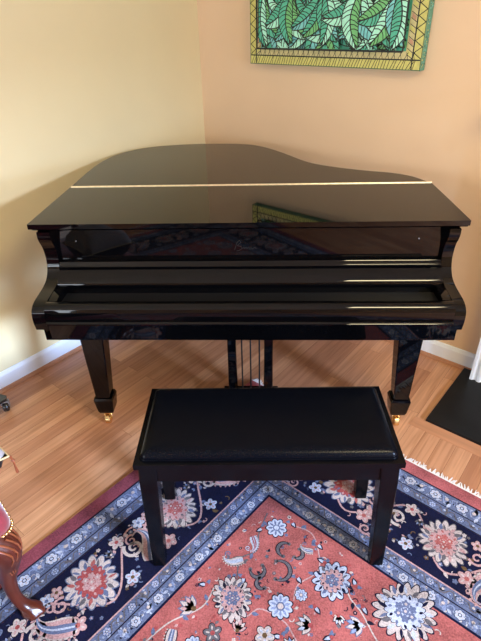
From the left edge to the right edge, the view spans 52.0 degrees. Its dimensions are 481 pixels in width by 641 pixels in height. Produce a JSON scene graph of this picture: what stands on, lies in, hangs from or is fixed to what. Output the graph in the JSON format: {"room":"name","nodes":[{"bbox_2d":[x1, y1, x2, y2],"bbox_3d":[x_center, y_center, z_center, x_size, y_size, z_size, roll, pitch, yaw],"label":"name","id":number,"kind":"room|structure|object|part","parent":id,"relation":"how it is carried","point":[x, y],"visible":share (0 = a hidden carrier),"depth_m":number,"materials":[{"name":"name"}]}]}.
{"room":"music room","nodes":[
{"label":"music room","id":0,"kind":"room"},
{"bbox_2d":[0,0,204,371],"bbox_3d":[-1.854,-0.380,1.234,0.122,2.600,5.320,22,39,33],"label":"wall","id":1,"kind":"structure","parent":0,"point":[84,84],"depth_m":2.36,"materials":[{"name":"yellow paint"}]},
{"bbox_2d":[0,340,81,393],"bbox_3d":[-1.804,0.730,1.814,0.030,0.100,5.140,22,39,32],"label":"baseboard","id":2,"kind":"structure","parent":1,"relation":"attached to","point":[29,367],"depth_m":2.59,"materials":[{"name":"white paint"}]},
{"bbox_2d":[0,340,480,554],"bbox_3d":[-0.023,1.557,0.546,4.902,0.050,5.586,22,39,33],"label":"floor","id":3,"kind":"structure","parent":0,"point":[66,455],"depth_m":2.37,"materials":[{"name":"brown wood"}]},
{"bbox_2d":[0,394,9,411],"bbox_3d":[-1.185,0.409,2.322,0.183,0.076,0.291,-11,33,-14],"label":"stand","id":4,"kind":"object","parent":3,"relation":"on","point":[4,401],"visible":1,"depth_m":2.33,"materials":[{"name":"black rubber"}]},
{"bbox_3d":[-1.188,0.382,2.305,0.177,0.012,0.280,-11,33,-14],"label":"plate","id":5,"kind":"part","parent":4,"relation":"part of","materials":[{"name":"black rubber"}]},
{"bbox_2d":[0,500,45,620],"bbox_3d":[-1.038,0.477,1.270,0.651,1.066,0.605,-27,40,-35],"label":"carved chair","id":6,"kind":"object","parent":3,"relation":"on","point":[11,547],"visible":1,"depth_m":1.38,"materials":[{"name":"brown wood"}]},
{"bbox_3d":[-1.021,0.519,1.315,0.590,0.104,0.590,-27,40,-35],"label":"seat","id":7,"kind":"part","parent":6,"relation":"part of","materials":[{"name":"fabric"}]},
{"bbox_3d":[-1.020,0.556,1.338,0.603,0.009,0.603,-27,40,-35],"label":"nail trim","id":8,"kind":"part","parent":6,"relation":"part of","materials":[{"name":"gold metal"}]},
{"bbox_2d":[0,447,18,472],"bbox_3d":[-0.793,0.356,1.302,0.282,0.176,0.282,-27,40,-35],"label":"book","id":9,"kind":"object","parent":6,"relation":"on","point":[3,455],"visible":1,"depth_m":1.30,"materials":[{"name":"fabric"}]},
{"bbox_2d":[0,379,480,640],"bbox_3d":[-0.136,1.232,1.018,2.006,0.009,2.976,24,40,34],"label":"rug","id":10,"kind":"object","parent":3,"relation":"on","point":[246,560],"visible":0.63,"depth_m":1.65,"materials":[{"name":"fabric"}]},
{"bbox_2d":[133,386,405,565],"bbox_3d":[0.086,0.516,1.648,0.770,0.530,0.335,-1,32,1],"label":"piano bench","id":11,"kind":"object","parent":10,"relation":"on","point":[263,433],"visible":1,"depth_m":1.46,"materials":[{"name":"paint"}]},
{"bbox_3d":[-0.268,0.608,1.560,0.064,0.484,0.054,-1,32,1],"label":"leg","id":12,"kind":"part","parent":11,"relation":"part of","materials":[{"name":"paint"}]},
{"bbox_3d":[-0.265,0.474,1.775,0.064,0.484,0.054,-1,32,1],"label":"leg","id":13,"kind":"part","parent":11,"relation":"part of","materials":[{"name":"paint"}]},
{"bbox_2d":[140,386,397,459],"bbox_3d":[0.080,0.303,1.515,0.732,0.026,0.302,-1,32,1],"label":"cushion","id":14,"kind":"object","parent":11,"relation":"on","point":[352,422],"depth_m":1.48,"materials":[{"name":"black leather"}]},
{"bbox_3d":[0.441,0.464,1.760,0.064,0.484,0.054,-1,32,1],"label":"leg","id":15,"kind":"part","parent":11,"relation":"part of","materials":[{"name":"paint"}]},
{"bbox_3d":[0.438,0.598,1.544,0.064,0.484,0.054,-1,32,1],"label":"leg","id":16,"kind":"part","parent":11,"relation":"part of","materials":[{"name":"paint"}]},
{"bbox_2d":[27,144,470,425],"bbox_3d":[0.044,-0.182,2.356,1.503,0.989,1.398,0,32,2],"label":"grand piano","id":17,"kind":"object","parent":3,"relation":"on","point":[231,243],"visible":0.97,"depth_m":1.75,"materials":[{"name":"wood"}]},
{"bbox_3d":[-0.685,-0.174,1.775,0.045,0.288,0.332,0,32,2],"label":"arm","id":18,"kind":"part","parent":17,"relation":"part of","materials":[{"name":"paint"}]},
{"bbox_3d":[-0.598,0.173,2.107,0.111,0.540,0.090,0,32,2],"label":"leg","id":19,"kind":"part","parent":17,"relation":"part of","materials":[{"name":"paint"}]},
{"bbox_3d":[-0.038,0.113,2.158,0.042,0.524,0.035,0,32,2],"label":"post","id":20,"kind":"part","parent":17,"relation":"part of","materials":[{"name":"paint"}]},
{"bbox_3d":[0.005,0.111,2.160,0.006,0.523,0.006,12,35,21],"label":"pedal rod","id":21,"kind":"part","parent":17,"relation":"part of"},
{"bbox_3d":[0.045,-0.756,2.368,1.485,0.018,0.772,0,32,2],"label":"lid","id":22,"kind":"part","parent":17,"relation":"part of","materials":[{"name":"paint"}]},
{"bbox_3d":[0.043,0.111,2.158,0.006,0.523,0.006,-12,33,-17],"label":"pedal rod","id":23,"kind":"part","parent":17,"relation":"part of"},
{"bbox_3d":[0.019,-0.322,1.698,1.487,0.008,0.036,0,32,2],"label":"edge moulding","id":24,"kind":"part","parent":17,"relation":"part of","materials":[{"name":"paint"}]},
{"bbox_3d":[0.082,0.111,2.156,0.006,0.523,0.006,12,35,21],"label":"pedal rod","id":25,"kind":"part","parent":17,"relation":"part of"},
{"bbox_3d":[0.122,0.113,2.151,0.042,0.524,0.035,0,32,2],"label":"post","id":26,"kind":"part","parent":17,"relation":"part of","materials":[{"name":"paint"}]},
{"bbox_3d":[0.675,0.172,2.052,0.111,0.540,0.090,0,32,2],"label":"leg","id":27,"kind":"part","parent":17,"relation":"part of","materials":[{"name":"paint"}]},
{"bbox_3d":[0.725,-0.176,1.714,0.037,0.288,0.332,0,32,2],"label":"arm","id":28,"kind":"part","parent":17,"relation":"part of","materials":[{"name":"paint"}]},
{"bbox_2d":[409,416,480,456],"bbox_3d":[1.411,0.723,1.776,1.660,0.001,0.064,23,40,34],"label":"trim","id":29,"kind":"structure","parent":3,"relation":"on","point":[441,433],"depth_m":2.15,"materials":[{"name":"brown wood"}]},
{"bbox_2d":[426,368,480,445],"bbox_3d":[1.595,0.599,1.954,1.560,0.014,0.504,23,40,34],"label":"hearth","id":30,"kind":"object","parent":3,"relation":"on","point":[458,412],"visible":1,"depth_m":2.27,"materials":[{"name":"black stone"}]},
{"bbox_2d":[469,338,480,382],"bbox_3d":[1.674,-0.037,1.700,1.650,1.330,0.200,23,40,34],"label":"fireplace mantel","id":31,"kind":"object","parent":30,"relation":"on","point":[475,374],"visible":1,"depth_m":2.41,"materials":[{"name":"white paint"}]},
{"bbox_2d":[197,0,480,353],"bbox_3d":[1.600,-0.701,1.595,4.700,2.600,0.120,23,40,34],"label":"wall","id":32,"kind":"structure","parent":0,"point":[425,125],"depth_m":2.37,"materials":[{"name":"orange paint"}]},
{"bbox_2d":[250,0,434,70],"bbox_3d":[0.398,-1.454,2.162,0.915,0.612,0.078,23,40,34],"label":"painting","id":33,"kind":"object","parent":32,"relation":"attached to","point":[362,34],"visible":1,"depth_m":2.19,"materials":[{"name":"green fabric"}]},
{"bbox_2d":[384,340,475,369],"bbox_3d":[0.489,-0.077,3.010,1.832,0.100,0.029,23,40,34],"label":"baseboard","id":34,"kind":"structure","parent":32,"relation":"attached to","point":[453,356],"depth_m":2.57,"materials":[{"name":"white paint"}]}
]}

